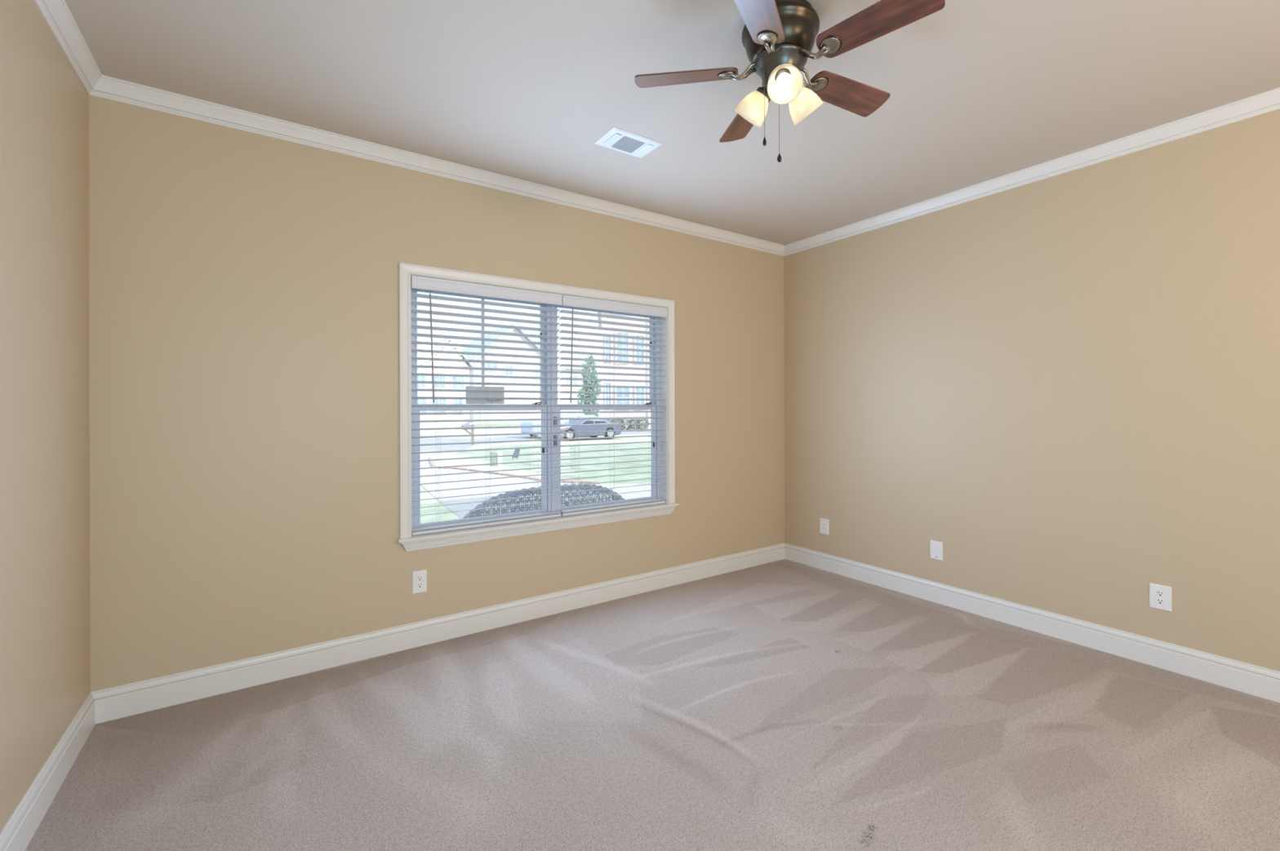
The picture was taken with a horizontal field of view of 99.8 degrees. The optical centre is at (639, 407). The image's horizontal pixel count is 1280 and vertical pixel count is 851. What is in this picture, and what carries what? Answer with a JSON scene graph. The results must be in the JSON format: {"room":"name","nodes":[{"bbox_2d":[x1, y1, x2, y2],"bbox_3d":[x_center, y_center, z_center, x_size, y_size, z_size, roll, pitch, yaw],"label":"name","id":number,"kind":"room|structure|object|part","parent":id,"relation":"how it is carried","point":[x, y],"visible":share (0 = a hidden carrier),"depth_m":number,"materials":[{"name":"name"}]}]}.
{"room":"empty bedroom","nodes":[
{"label":"empty bedroom","id":0,"kind":"room"},
{"bbox_2d":[0,0,90,833],"bbox_3d":[-0.967,-0.038,0.186,0.120,2.740,5.000,0,0,-34],"label":"wall","id":1,"kind":"structure","parent":0,"point":[45,635],"depth_m":1.79,"materials":[{"name":"paint"}]},
{"bbox_2d":[0,692,95,850],"bbox_3d":[-0.906,1.265,0.225,0.018,0.134,5.000,0,0,-34],"label":"baseboard","id":2,"kind":"structure","parent":1,"relation":"attached to","point":[16,835],"depth_m":1.80,"materials":[{"name":"white paint"}]},
{"bbox_2d":[33,0,102,94],"bbox_3d":[-0.901,-1.369,0.235,0.051,0.077,5.000,0,0,-34],"label":"trim","id":3,"kind":"structure","parent":1,"relation":"attached to","point":[57,15],"depth_m":2.00,"materials":[{"name":"white paint"}]},
{"bbox_2d":[88,95,784,692],"bbox_3d":[-0.572,-0.038,3.580,4.612,2.740,0.150,0,0,-34],"label":"wall","id":4,"kind":"structure","parent":0,"point":[244,291],"depth_m":2.73,"materials":[{"name":"paint"}]},
{"bbox_2d":[412,569,426,594],"bbox_3d":[-1.237,0.977,3.025,0.077,0.125,0.009,0,0,-34],"label":"wall outlet","id":5,"kind":"object","parent":4,"relation":"attached to","point":[420,577],"visible":1,"depth_m":3.02,"materials":[{"name":"plastic"}]},
{"bbox_2d":[416,582,422,588],"bbox_3d":[-1.236,0.997,3.023,0.035,0.027,0.004,0,0,-34],"label":"receptacle","id":6,"kind":"object","parent":5,"relation":"attached to","point":[419,585],"depth_m":3.02,"materials":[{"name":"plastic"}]},
{"bbox_2d":[416,576,422,581],"bbox_3d":[-1.236,0.958,3.024,0.035,0.027,0.004,0,0,-34],"label":"receptacle","id":7,"kind":"object","parent":5,"relation":"attached to","point":[418,578],"depth_m":3.02,"materials":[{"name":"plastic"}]},
{"bbox_2d":[88,75,784,256],"bbox_3d":[-0.519,-1.370,3.498,4.372,0.077,0.051,0,0,-34],"label":"trim","id":8,"kind":"structure","parent":4,"relation":"attached to","point":[106,87],"depth_m":2.90,"materials":[{"name":"white paint"}]},
{"bbox_2d":[91,542,785,724],"bbox_3d":[-0.520,1.265,3.510,4.372,0.134,0.018,0,0,-34],"label":"baseboard","id":9,"kind":"structure","parent":4,"relation":"attached to","point":[122,701],"depth_m":2.90,"materials":[{"name":"white paint"}]},
{"bbox_2d":[397,262,679,551],"bbox_3d":[-0.567,-0.003,3.553,1.939,1.599,0.200,0,0,-34],"label":"window","id":10,"kind":"structure","parent":4,"relation":"in","point":[407,522],"depth_m":3.51,"materials":[{"name":"white paint"}]},
{"bbox_3d":[-0.983,-0.350,3.366,0.837,0.722,0.024,0,0,-34],"label":"sash","id":11,"kind":"part","parent":10,"relation":"part of","materials":[{"name":"clear glass"}]},
{"bbox_3d":[-0.964,0.344,3.341,0.831,0.726,0.025,0,0,-34],"label":"sash","id":12,"kind":"part","parent":10,"relation":"part of","materials":[{"name":"white plastic"}]},
{"bbox_3d":[-0.973,-0.004,3.353,0.893,1.470,0.069,0,0,-34],"label":"frame","id":13,"kind":"part","parent":10,"relation":"part of","materials":[{"name":"white plastic"}]},
{"bbox_2d":[466,386,504,404],"bbox_3d":[-0.967,-0.079,3.369,0.242,0.108,0.006,0,0,-34],"label":"notice sheet","id":14,"kind":"object","parent":10,"relation":"attached to","point":[468,394],"visible":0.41,"depth_m":3.37,"materials":[{"name":"plastic"}]},
{"bbox_2d":[410,275,562,535],"bbox_3d":[-0.907,-0.012,3.291,0.925,1.454,0.072,0,0,-34],"label":"window blind","id":15,"kind":"object","parent":10,"relation":"attached to","point":[416,282],"visible":0.93,"depth_m":3.26,"materials":[{"name":"plastic"}]},
{"bbox_3d":[-1.167,0.014,3.123,0.020,1.400,0.054,0,0,-34],"label":"ladder cord","id":16,"kind":"part","parent":15,"relation":"part of","materials":[{"name":"white fabric"}]},
{"bbox_3d":[-0.910,0.700,3.298,0.919,0.030,0.051,0,0,-34],"label":"rail","id":17,"kind":"part","parent":15,"relation":"part of","materials":[{"name":"white plastic"}]},
{"bbox_3d":[-0.924,0.013,3.290,0.020,1.400,0.054,0,0,-34],"label":"ladder cord","id":18,"kind":"part","parent":15,"relation":"part of","materials":[{"name":"white fabric"}]},
{"bbox_3d":[-0.664,0.012,3.468,0.020,1.400,0.054,0,0,-34],"label":"ladder cord","id":19,"kind":"part","parent":15,"relation":"part of","materials":[{"name":"white fabric"}]},
{"bbox_3d":[-0.244,-0.352,3.872,0.837,0.722,0.024,0,0,-34],"label":"sash","id":20,"kind":"part","parent":10,"relation":"part of","materials":[{"name":"clear glass"}]},
{"bbox_3d":[-0.226,0.342,3.848,0.831,0.726,0.025,0,0,-34],"label":"sash","id":21,"kind":"part","parent":10,"relation":"part of","materials":[{"name":"white plastic"}]},
{"bbox_3d":[-0.235,-0.006,3.859,0.893,1.470,0.069,0,0,-34],"label":"frame","id":22,"kind":"part","parent":10,"relation":"part of","materials":[{"name":"white plastic"}]},
{"bbox_2d":[559,295,666,516],"bbox_3d":[-0.170,-0.014,3.796,0.852,1.454,0.072,0,0,-34],"label":"window blind","id":23,"kind":"object","parent":10,"relation":"attached to","point":[569,301],"visible":0.98,"depth_m":3.77,"materials":[{"name":"plastic"}]},
{"bbox_3d":[-0.419,0.011,3.636,0.020,1.400,0.054,0,0,-34],"label":"ladder cord","id":24,"kind":"part","parent":23,"relation":"part of","materials":[{"name":"white fabric"}]},
{"bbox_3d":[-0.190,0.011,3.793,0.020,1.400,0.054,0,0,-34],"label":"ladder cord","id":25,"kind":"part","parent":23,"relation":"part of","materials":[{"name":"white fabric"}]},
{"bbox_3d":[-0.173,0.698,3.804,0.846,0.030,0.051,0,0,-34],"label":"rail","id":26,"kind":"part","parent":23,"relation":"part of","materials":[{"name":"white plastic"}]},
{"bbox_3d":[0.086,0.010,3.983,0.020,1.400,0.054,0,0,-34],"label":"ladder cord","id":27,"kind":"part","parent":23,"relation":"part of","materials":[{"name":"white fabric"}]},
{"bbox_2d":[25,559,1279,850],"bbox_3d":[0.855,1.327,1.506,4.612,0.001,5.120,0,0,-34],"label":"floor","id":28,"kind":"structure","parent":0,"point":[784,704],"depth_m":2.12,"materials":[{"name":"carpet"}]},
{"bbox_2d":[64,0,1279,245],"bbox_3d":[0.864,-1.473,1.482,4.612,0.120,5.300,0,0,-34],"label":"ceiling","id":29,"kind":"structure","parent":0,"point":[980,91],"depth_m":2.32,"materials":[{"name":"paint"}]},
{"bbox_2d":[594,126,662,158],"bbox_3d":[-0.062,-1.403,2.868,0.304,0.014,0.202,0,0,-34],"label":"ceiling vent","id":30,"kind":"object","parent":29,"relation":"in","point":[616,139],"visible":1,"depth_m":2.85,"materials":[{"name":"white metal"}]},
{"bbox_2d":[611,136,644,153],"bbox_3d":[-0.064,-1.399,2.867,0.128,0.004,0.132,0,0,-34],"label":"grille","id":31,"kind":"object","parent":30,"relation":"attached to","point":[628,144],"depth_m":2.86,"materials":[{"name":"grey metal"}]},
{"bbox_2d":[634,0,945,162],"bbox_3d":[0.536,-1.148,1.959,1.015,0.528,1.026,0,0,-34],"label":"ceiling fan","id":32,"kind":"object","parent":29,"relation":"hanging from","point":[779,36],"visible":1,"depth_m":1.88,"materials":[{"name":"brown wood"}]},
{"bbox_3d":[0.171,-1.231,2.006,0.383,0.006,0.128,0,14,8],"label":"fan blade","id":33,"kind":"part","parent":32,"relation":"part of","materials":[{"name":"brown wood"}]},
{"bbox_3d":[0.382,-1.232,1.976,0.102,0.049,0.054,0,0,8],"label":"blade arm","id":34,"kind":"part","parent":32,"relation":"part of","materials":[{"name":"grey metal"}]},
{"bbox_3d":[0.451,-1.232,2.294,0.128,0.006,0.383,-14,2,-9],"label":"fan blade","id":35,"kind":"part","parent":32,"relation":"part of","materials":[{"name":"brown wood"}]},
{"bbox_3d":[0.416,-1.117,2.024,0.118,0.125,0.124,0,0,-34],"label":"lamp shade","id":36,"kind":"part","parent":32,"relation":"part of","materials":[{"name":"white glass"}]},
{"bbox_3d":[0.358,-1.232,1.651,0.128,0.006,0.383,15,7,25],"label":"fan blade","id":37,"kind":"part","parent":32,"relation":"part of","materials":[{"name":"grey wood"}]},
{"bbox_3d":[0.447,-1.093,1.932,0.003,0.249,0.002,0,0,-34],"label":"pull chain","id":38,"kind":"part","parent":32,"relation":"part of","materials":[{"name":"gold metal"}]},
{"bbox_3d":[0.452,-1.232,1.842,0.054,0.049,0.102,0,0,26],"label":"blade arm","id":39,"kind":"part","parent":32,"relation":"part of","materials":[{"name":"grey metal"}]},
{"bbox_3d":[0.501,-1.032,1.939,0.003,0.238,0.002,0,0,-34],"label":"pull chain","id":40,"kind":"part","parent":32,"relation":"part of","materials":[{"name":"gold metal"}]},
{"bbox_3d":[0.496,-1.134,1.859,0.055,0.064,0.057,0,0,-34],"label":"bulb","id":41,"kind":"part","parent":32,"relation":"part of","materials":[{"name":"white glass"}]},
{"bbox_3d":[0.493,-1.118,1.841,0.122,0.125,0.122,0,0,-34],"label":"lamp shade","id":42,"kind":"part","parent":32,"relation":"part of","materials":[{"name":"white glass"}]},
{"bbox_3d":[0.615,-1.118,1.998,0.124,0.125,0.118,0,0,-34],"label":"lamp shade","id":43,"kind":"part","parent":32,"relation":"part of","materials":[{"name":"white glass"}]},
{"bbox_3d":[0.621,-1.232,2.019,0.105,0.049,0.057,0,0,-34],"label":"blade arm","id":44,"kind":"part","parent":32,"relation":"part of","materials":[{"name":"grey metal"}]},
{"bbox_3d":[0.601,-1.232,1.867,0.102,0.049,0.054,0,0,44],"label":"blade arm","id":45,"kind":"part","parent":32,"relation":"part of","materials":[{"name":"grey metal"}]},
{"bbox_3d":[0.811,-1.233,2.116,0.383,0.006,0.128,0,-14,-28],"label":"fan blade","id":46,"kind":"part","parent":32,"relation":"part of","materials":[{"name":"brown wood"}]},
{"bbox_3d":[0.753,-1.233,1.719,0.383,0.006,0.128,0,-14,44],"label":"fan blade","id":47,"kind":"part","parent":32,"relation":"part of","materials":[{"name":"brown wood"}]},
{"bbox_2d":[783,109,1279,671],"bbox_3d":[2.737,-0.049,2.727,0.120,2.740,5.000,0,0,-34],"label":"wall","id":48,"kind":"structure","parent":0,"point":[1068,384],"depth_m":3.05,"materials":[{"name":"paint"}]},
{"bbox_2d":[819,518,829,535],"bbox_3d":[1.506,0.971,4.409,0.013,0.125,0.086,0,0,-34],"label":"wall outlet","id":49,"kind":"object","parent":48,"relation":"attached to","point":[824,523],"visible":1,"depth_m":4.40,"materials":[{"name":"plastic"}]},
{"bbox_2d":[929,540,942,560],"bbox_3d":[2.017,0.971,3.668,0.008,0.125,0.084,0,0,-34],"label":"wall plate","id":50,"kind":"object","parent":48,"relation":"attached to","point":[935,547],"visible":1,"depth_m":3.67,"materials":[{"name":"plastic"}]},
{"bbox_2d":[783,87,1279,256],"bbox_3d":[2.662,-1.380,2.679,0.051,0.077,5.000,0,0,-34],"label":"trim","id":51,"kind":"structure","parent":48,"relation":"attached to","point":[1268,101],"depth_m":3.03,"materials":[{"name":"white paint"}]},
{"bbox_2d":[784,542,1279,702],"bbox_3d":[2.684,1.254,2.688,0.018,0.134,5.000,0,0,-34],"label":"baseboard","id":52,"kind":"structure","parent":48,"relation":"attached to","point":[1251,679],"depth_m":3.04,"materials":[{"name":"white paint"}]},
{"bbox_2d":[1149,582,1172,612],"bbox_3d":[2.651,0.966,2.744,0.009,0.125,0.084,0,0,-34],"label":"wall outlet","id":53,"kind":"object","parent":48,"relation":"attached to","point":[1160,596],"visible":1,"depth_m":2.74,"materials":[{"name":"plastic"}]},
{"bbox_2d":[1155,598,1164,604],"bbox_3d":[2.649,0.986,2.743,0.004,0.027,0.035,0,0,-34],"label":"receptacle","id":54,"kind":"object","parent":53,"relation":"attached to","point":[1158,601],"depth_m":2.74,"materials":[{"name":"plastic"}]},
{"bbox_2d":[1155,591,1164,596],"bbox_3d":[2.649,0.947,2.743,0.004,0.027,0.035,0,0,-34],"label":"receptacle","id":55,"kind":"object","parent":53,"relation":"attached to","point":[1158,593],"depth_m":2.74,"materials":[{"name":"plastic"}]},
{"label":"outside","id":56,"kind":"structure","parent":0,"visible":0},
{"bbox_2d":[419,413,651,524],"bbox_3d":[-28.859,1.938,75.211,210.000,0.300,149.700,0,0,-34],"label":"ground","id":57,"kind":"structure","parent":56,"point":[451,516],"depth_m":17.90,"materials":[{"name":"green plant"}]},
{"bbox_2d":[417,338,474,427],"bbox_3d":[-20.808,-2.407,52.671,6.600,8.330,8.600,0,0,-34],"label":"house","id":58,"kind":"structure","parent":57,"relation":"on","point":[420,378],"depth_m":49.80,"materials":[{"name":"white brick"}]},
{"bbox_3d":[-19.754,-2.397,48.483,0.800,1.200,0.020,0,0,-34],"label":"pane","id":59,"kind":"part","parent":58,"relation":"part of","materials":[{"name":"glass"}]},
{"bbox_3d":[-19.747,-0.147,48.483,1.000,1.300,0.020,0,0,-34],"label":"pane","id":60,"kind":"part","parent":58,"relation":"part of","materials":[{"name":"blue glass"}]},
{"bbox_3d":[-18.428,-0.151,49.388,1.200,1.300,0.020,0,0,-34],"label":"pane","id":61,"kind":"part","parent":58,"relation":"part of","materials":[{"name":"blue glass"}]},
{"bbox_3d":[-18.435,-2.401,49.388,1.050,1.200,0.020,0,0,-34],"label":"pane","id":62,"kind":"part","parent":58,"relation":"part of","materials":[{"name":"blue glass"}]},
{"bbox_3d":[-17.698,-4.203,49.898,0.650,0.800,0.020,0,0,-34],"label":"pane","id":63,"kind":"part","parent":58,"relation":"part of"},
{"bbox_3d":[-17.026,-0.155,50.349,0.800,1.300,0.020,0,0,-34],"label":"pane","id":64,"kind":"part","parent":58,"relation":"part of","materials":[{"name":"blue glass"}]},
{"bbox_3d":[-17.033,-2.405,50.350,1.050,1.200,0.020,0,0,-34],"label":"pane","id":65,"kind":"part","parent":58,"relation":"part of","materials":[{"name":"glass"}]},
{"bbox_2d":[490,452,496,466],"bbox_3d":[-4.287,1.497,15.732,0.150,0.400,0.120,0,0,-34],"label":"utility box","id":66,"kind":"object","parent":57,"relation":"on","point":[493,460],"visible":0.8,"depth_m":15.68,"materials":[{"name":"metal"}]},
{"bbox_2d":[496,452,502,466],"bbox_3d":[-4.134,1.499,15.836,0.140,0.395,0.120,0,0,-34],"label":"utility box","id":67,"kind":"object","parent":57,"relation":"on","point":[499,460],"visible":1,"depth_m":15.78,"materials":[{"name":"white metal"}]},
{"bbox_2d":[428,457,600,484],"bbox_3d":[-4.319,1.664,14.427,1.210,0.065,8.664,0,0,-45],"label":"brick edging","id":68,"kind":"object","parent":57,"relation":"on","point":[432,463],"visible":0.66,"depth_m":13.29,"materials":[{"name":"brick"}]},
{"bbox_2d":[511,448,519,459],"bbox_3d":[-4.080,1.506,17.693,0.300,0.420,0.030,0,0,-34],"label":"sign","id":69,"kind":"object","parent":57,"relation":"on","point":[517,451],"visible":0.81,"depth_m":17.69,"materials":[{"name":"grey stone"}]},
{"bbox_2d":[461,322,597,422],"bbox_3d":[-16.517,-4.376,73.809,18.400,12.250,15.200,0,0,-34],"label":"house","id":70,"kind":"structure","parent":57,"relation":"on","point":[481,416],"depth_m":66.48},
{"bbox_3d":[-17.727,-5.099,64.432,1.300,1.200,0.020,0,0,-34],"label":"pane","id":71,"kind":"part","parent":70,"relation":"part of","materials":[{"name":"glass"}]},
{"bbox_3d":[-15.994,-4.554,65.620,0.900,1.100,0.020,0,0,-34],"label":"pane","id":72,"kind":"part","parent":70,"relation":"part of","materials":[{"name":"blue glass"}]},
{"bbox_3d":[-12.859,-4.364,67.769,1.200,1.500,0.020,0,0,-34],"label":"pane","id":73,"kind":"part","parent":70,"relation":"part of","materials":[{"name":"blue glass"}]},
{"bbox_3d":[-9.040,-3.575,72.812,1.300,1.500,0.020,0,0,-34],"label":"pane","id":74,"kind":"part","parent":70,"relation":"part of","materials":[{"name":"glass"}]},
{"bbox_2d":[577,355,601,417],"bbox_3d":[-5.604,-2.118,60.056,2.838,7.672,2.191,0,0,-34],"label":"tree","id":75,"kind":"object","parent":57,"relation":"on","point":[589,363],"visible":0.65,"depth_m":59.67,"materials":[{"name":"green plant"}]},
{"bbox_2d":[560,417,621,440],"bbox_3d":[-3.094,1.096,28.798,3.910,1.180,1.824,0,0,-36],"label":"parked car","id":76,"kind":"object","parent":57,"relation":"on","point":[581,421],"visible":0.56,"depth_m":28.25,"materials":[{"name":"grey paint"}]},
{"bbox_2d":[597,312,650,430],"bbox_3d":[1.548,-4.689,46.483,10.300,12.750,11.850,0,0,-3],"label":"house","id":77,"kind":"structure","parent":57,"relation":"on","point":[612,339],"depth_m":40.80,"materials":[{"name":"brick"}]},
{"bbox_3d":[-2.400,-0.953,40.709,0.360,1.800,0.020,0,0,-3],"label":"pane","id":78,"kind":"part","parent":77,"relation":"part of","materials":[{"name":"blue glass"}]},
{"bbox_3d":[-2.412,-4.553,40.710,0.360,2.000,0.020,0,0,-3],"label":"pane","id":79,"kind":"part","parent":77,"relation":"part of","materials":[{"name":"blue glass"}]},
{"bbox_3d":[-1.302,-0.757,40.775,0.950,1.600,0.020,0,0,-3],"label":"pane","id":80,"kind":"part","parent":77,"relation":"part of","materials":[{"name":"blue glass"}]},
{"bbox_3d":[-1.313,-4.557,40.776,0.850,2.200,0.020,0,0,-3],"label":"pane","id":81,"kind":"part","parent":77,"relation":"part of","materials":[{"name":"blue glass"}]},
{"bbox_3d":[-0.004,-0.811,40.853,0.600,1.700,0.020,0,0,-3],"label":"pane","id":82,"kind":"part","parent":77,"relation":"part of","materials":[{"name":"glass"}]},
{"bbox_3d":[-0.016,-4.461,40.854,0.600,2.000,0.020,0,0,-3],"label":"pane","id":83,"kind":"part","parent":77,"relation":"part of","materials":[{"name":"blue glass"}]},
{"bbox_2d":[606,417,648,430],"bbox_3d":[-0.997,1.194,38.841,3.449,1.175,0.858,0,0,-3],"label":"hedge","id":84,"kind":"object","parent":57,"relation":"on","point":[633,427],"visible":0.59,"depth_m":38.72,"materials":[{"name":"green plant"}]},
{"bbox_3d":[-1.063,1.719,4.633,8.000,0.430,2.150,0,0,-34],"label":"floor","id":85,"kind":"structure","parent":57,"relation":"on","visible":0},
{"bbox_2d":[431,483,624,522],"bbox_3d":[-0.845,1.046,4.339,1.578,0.915,0.654,0,0,-34],"label":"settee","id":86,"kind":"object","parent":85,"relation":"on","point":[473,513],"visible":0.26,"depth_m":4.01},
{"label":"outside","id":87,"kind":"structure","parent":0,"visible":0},
{"bbox_2d":[420,431,650,451],"bbox_3d":[-8.794,1.712,27.816,70.308,0.020,12.580,0,0,-31],"label":"pavement","id":88,"kind":"structure","parent":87,"point":[515,437],"depth_m":27.71,"materials":[{"name":"grey concrete"}]},
{"bbox_2d":[461,424,474,444],"bbox_3d":[-7.873,1.240,24.671,0.540,0.940,0.190,0,0,-34],"label":"mailbox","id":89,"kind":"object","parent":88,"relation":"on","point":[472,433],"visible":0.68,"depth_m":24.73,"materials":[{"name":"brown wood"}]},
{"bbox_2d":[520,414,596,437],"bbox_3d":[-4.488,1.051,31.359,4.510,1.280,1.824,0,0,-35],"label":"parked car","id":90,"kind":"object","parent":88,"relation":"on","point":[531,423],"visible":0.27,"depth_m":30.34,"materials":[{"name":"blue paint"}]},
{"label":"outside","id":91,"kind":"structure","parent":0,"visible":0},
{"bbox_2d":[420,458,651,519],"bbox_3d":[-2.098,1.679,13.655,7.500,0.020,12.500,0,0,-34],"label":"front walk","id":92,"kind":"structure","parent":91,"point":[444,501],"depth_m":11.36,"materials":[{"name":"concrete"}]}
]}

